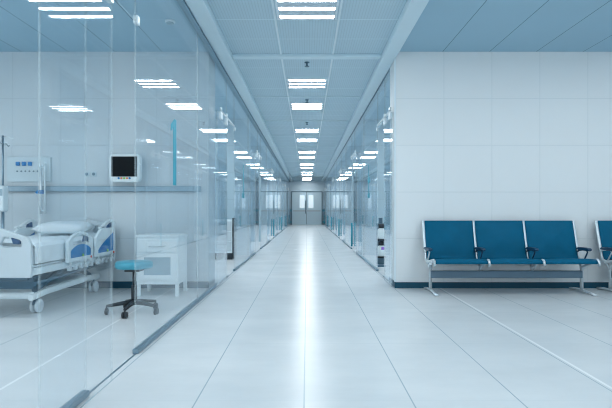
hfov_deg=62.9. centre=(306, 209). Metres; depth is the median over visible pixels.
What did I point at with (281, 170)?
window
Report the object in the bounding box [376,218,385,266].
stand
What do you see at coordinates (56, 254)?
hospital bed
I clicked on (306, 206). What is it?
end door
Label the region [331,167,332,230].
window
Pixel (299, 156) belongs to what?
recessed light
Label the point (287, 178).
window
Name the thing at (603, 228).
bench
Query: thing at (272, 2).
trim
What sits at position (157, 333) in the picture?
trim
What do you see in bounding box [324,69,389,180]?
trim
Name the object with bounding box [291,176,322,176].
trim
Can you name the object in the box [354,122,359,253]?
window
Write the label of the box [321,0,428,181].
beam
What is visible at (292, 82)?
recessed light
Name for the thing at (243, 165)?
sign
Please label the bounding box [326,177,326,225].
window
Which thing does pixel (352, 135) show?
window
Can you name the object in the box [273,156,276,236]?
window
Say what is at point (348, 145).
window
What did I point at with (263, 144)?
window
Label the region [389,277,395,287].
baseboard
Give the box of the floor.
[0,225,611,407]
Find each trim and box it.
[60,390,88,407]
[89,354,135,393]
[132,275,227,353]
[133,15,139,25]
[176,0,289,181]
[218,111,234,126]
[233,54,380,58]
[233,252,254,270]
[253,96,360,96]
[264,120,349,120]
[271,0,301,177]
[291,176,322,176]
[312,0,342,177]
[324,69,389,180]
[357,252,378,270]
[377,111,392,126]
[394,58,395,281]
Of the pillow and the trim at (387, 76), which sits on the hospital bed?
the pillow
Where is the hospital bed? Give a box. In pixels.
[0,218,115,312]
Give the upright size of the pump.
0.310 m
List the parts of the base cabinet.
handle, drawer, door, panel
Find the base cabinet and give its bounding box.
[135,233,187,296]
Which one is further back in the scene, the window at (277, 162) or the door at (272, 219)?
the window at (277, 162)
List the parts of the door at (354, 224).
handle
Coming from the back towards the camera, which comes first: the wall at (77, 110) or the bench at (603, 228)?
the wall at (77, 110)
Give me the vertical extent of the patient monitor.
0.355 m
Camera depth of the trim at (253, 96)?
8.88 m
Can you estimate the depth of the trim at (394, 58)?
6.40 m
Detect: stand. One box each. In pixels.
[0,135,13,228]
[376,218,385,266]
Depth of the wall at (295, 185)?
34.30 m
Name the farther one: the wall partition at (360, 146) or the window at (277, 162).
the window at (277, 162)
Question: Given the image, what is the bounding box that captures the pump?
[0,186,7,211]
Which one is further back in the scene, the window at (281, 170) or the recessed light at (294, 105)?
the window at (281, 170)
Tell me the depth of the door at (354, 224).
11.41 m
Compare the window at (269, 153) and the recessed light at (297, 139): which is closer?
the recessed light at (297, 139)
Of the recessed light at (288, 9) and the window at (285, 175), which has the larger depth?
the window at (285, 175)
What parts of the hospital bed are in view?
footboard, rail, mattress, frame, frame, rail, headboard, rail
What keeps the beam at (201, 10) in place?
attached to the ceiling
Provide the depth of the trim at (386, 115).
7.17 m
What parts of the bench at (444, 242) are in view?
frame, leg, backrest, seat, armrest, frame, backrest, seat, armrest, frame, backrest, seat, armrest, leg, frame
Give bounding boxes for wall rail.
[8,186,200,191]
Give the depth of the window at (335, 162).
20.07 m
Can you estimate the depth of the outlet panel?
6.39 m
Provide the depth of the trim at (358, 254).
9.20 m
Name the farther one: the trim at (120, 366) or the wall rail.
the wall rail
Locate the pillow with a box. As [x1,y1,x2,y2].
[31,221,94,232]
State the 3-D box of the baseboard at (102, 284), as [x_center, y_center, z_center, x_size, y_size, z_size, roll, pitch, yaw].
[-3.430,0.958,6.403,4.340,0.085,0.014,0,0,0]
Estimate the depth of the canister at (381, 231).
8.79 m
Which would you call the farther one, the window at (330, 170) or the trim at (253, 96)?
the window at (330, 170)
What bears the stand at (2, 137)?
on the floor
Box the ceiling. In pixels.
[0,0,611,180]
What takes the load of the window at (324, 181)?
on the trim
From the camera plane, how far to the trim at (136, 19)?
3.47 m
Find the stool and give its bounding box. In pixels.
[104,260,158,317]
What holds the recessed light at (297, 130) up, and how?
in the ceiling
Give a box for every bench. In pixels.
[422,221,600,295]
[595,221,611,290]
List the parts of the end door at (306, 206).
frame, pane, frame, pane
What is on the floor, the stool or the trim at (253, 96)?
the stool
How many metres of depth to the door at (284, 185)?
25.25 m
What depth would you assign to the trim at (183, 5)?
6.31 m
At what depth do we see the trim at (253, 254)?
9.22 m
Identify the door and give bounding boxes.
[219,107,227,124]
[255,150,259,254]
[271,168,273,240]
[279,177,281,233]
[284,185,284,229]
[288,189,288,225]
[291,191,321,224]
[327,183,328,229]
[331,177,333,233]
[338,170,341,240]
[351,150,356,254]
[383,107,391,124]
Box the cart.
[215,218,235,259]
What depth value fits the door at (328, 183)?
25.21 m
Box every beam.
[185,0,292,181]
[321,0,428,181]
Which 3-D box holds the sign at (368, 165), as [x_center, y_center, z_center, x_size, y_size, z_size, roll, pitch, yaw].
[1.142,-0.530,9.270,0.003,0.620,0.260,0,0,0]
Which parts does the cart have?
drawer, drawer, drawer, panel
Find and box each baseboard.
[67,281,208,287]
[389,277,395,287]
[396,282,608,287]
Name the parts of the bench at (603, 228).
frame, backrest, armrest, leg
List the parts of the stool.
leg, leg, seat, leg, leg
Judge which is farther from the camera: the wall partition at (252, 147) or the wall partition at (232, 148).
the wall partition at (252, 147)
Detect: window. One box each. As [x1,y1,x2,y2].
[254,125,257,251]
[258,131,260,158]
[261,136,266,246]
[267,146,271,241]
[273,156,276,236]
[277,162,278,233]
[280,167,282,230]
[283,172,283,228]
[285,175,286,226]
[287,178,287,225]
[289,182,289,223]
[324,181,324,224]
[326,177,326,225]
[327,176,327,226]
[329,170,330,229]
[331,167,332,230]
[334,162,335,233]
[336,155,339,236]
[341,145,345,241]
[346,137,351,246]
[351,132,353,158]
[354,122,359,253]
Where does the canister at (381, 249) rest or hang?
on the stand at (380, 260)
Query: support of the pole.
attached to the wall rail
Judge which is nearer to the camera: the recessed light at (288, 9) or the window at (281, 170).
the recessed light at (288, 9)
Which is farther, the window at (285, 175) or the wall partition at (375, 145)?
the window at (285, 175)
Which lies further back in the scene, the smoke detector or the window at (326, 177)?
the window at (326, 177)
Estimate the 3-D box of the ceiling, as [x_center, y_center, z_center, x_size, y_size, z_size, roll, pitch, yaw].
[0.300,-2.099,14.750,12.200,0.162,39.900,0,0,0]
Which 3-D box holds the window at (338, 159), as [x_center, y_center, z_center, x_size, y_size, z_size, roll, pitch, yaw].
[1.150,-0.484,18.544,0.012,2.879,1.958,0,0,0]
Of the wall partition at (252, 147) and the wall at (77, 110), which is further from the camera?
the wall partition at (252, 147)
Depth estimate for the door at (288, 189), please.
30.38 m
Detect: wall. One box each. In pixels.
[0,52,214,286]
[290,181,325,224]
[390,52,611,281]
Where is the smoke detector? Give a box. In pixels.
[165,19,174,24]
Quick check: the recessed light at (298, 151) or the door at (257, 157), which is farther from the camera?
the recessed light at (298, 151)
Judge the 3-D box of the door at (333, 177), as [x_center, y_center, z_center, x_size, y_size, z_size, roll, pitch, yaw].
[1.069,-0.180,20.760,0.075,2.336,0.780,0,0,0]
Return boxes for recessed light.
[275,0,338,19]
[287,78,326,87]
[290,102,323,109]
[294,128,319,132]
[296,138,317,141]
[298,151,315,152]
[299,156,314,157]
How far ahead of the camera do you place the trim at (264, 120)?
11.23 m
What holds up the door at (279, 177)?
attached to the trim
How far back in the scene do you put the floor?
3.69 m
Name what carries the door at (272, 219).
in the wall partition at (252, 147)
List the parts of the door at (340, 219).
handle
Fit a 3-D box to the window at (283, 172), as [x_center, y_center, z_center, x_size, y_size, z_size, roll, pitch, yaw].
[-1.190,-0.484,25.209,0.012,2.879,1.954,0,0,0]
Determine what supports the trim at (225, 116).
attached to the wall at (77, 110)
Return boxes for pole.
[35,163,45,213]
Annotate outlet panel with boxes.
[7,157,50,181]
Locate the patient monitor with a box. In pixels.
[109,154,141,182]
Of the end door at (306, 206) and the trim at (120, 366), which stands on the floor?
the trim at (120, 366)
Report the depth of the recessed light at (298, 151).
17.29 m
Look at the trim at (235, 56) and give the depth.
6.46 m
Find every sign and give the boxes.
[171,119,175,185]
[242,165,243,197]
[368,165,369,197]
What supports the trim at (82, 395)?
on the floor
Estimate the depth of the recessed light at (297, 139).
14.32 m
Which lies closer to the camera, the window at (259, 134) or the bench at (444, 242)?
the bench at (444, 242)
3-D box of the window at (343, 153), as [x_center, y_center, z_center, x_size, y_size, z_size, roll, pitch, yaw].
[1.150,-0.484,15.809,0.012,2.879,1.954,0,0,0]
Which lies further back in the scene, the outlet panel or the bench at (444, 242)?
the outlet panel
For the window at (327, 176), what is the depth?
27.90 m
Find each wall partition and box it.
[215,119,250,254]
[251,146,260,241]
[352,146,360,241]
[361,119,389,254]
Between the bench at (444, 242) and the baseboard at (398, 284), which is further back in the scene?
the baseboard at (398, 284)
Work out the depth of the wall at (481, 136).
6.41 m
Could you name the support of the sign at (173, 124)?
attached to the window
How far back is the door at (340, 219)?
16.18 m
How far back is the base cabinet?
5.76 m
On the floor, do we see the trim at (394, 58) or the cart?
the cart
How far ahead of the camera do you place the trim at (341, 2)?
6.76 m
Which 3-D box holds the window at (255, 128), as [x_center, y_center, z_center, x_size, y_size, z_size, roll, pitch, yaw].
[-1.190,-0.484,11.109,0.012,2.879,1.954,0,0,0]
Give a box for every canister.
[378,224,384,238]
[378,241,384,255]

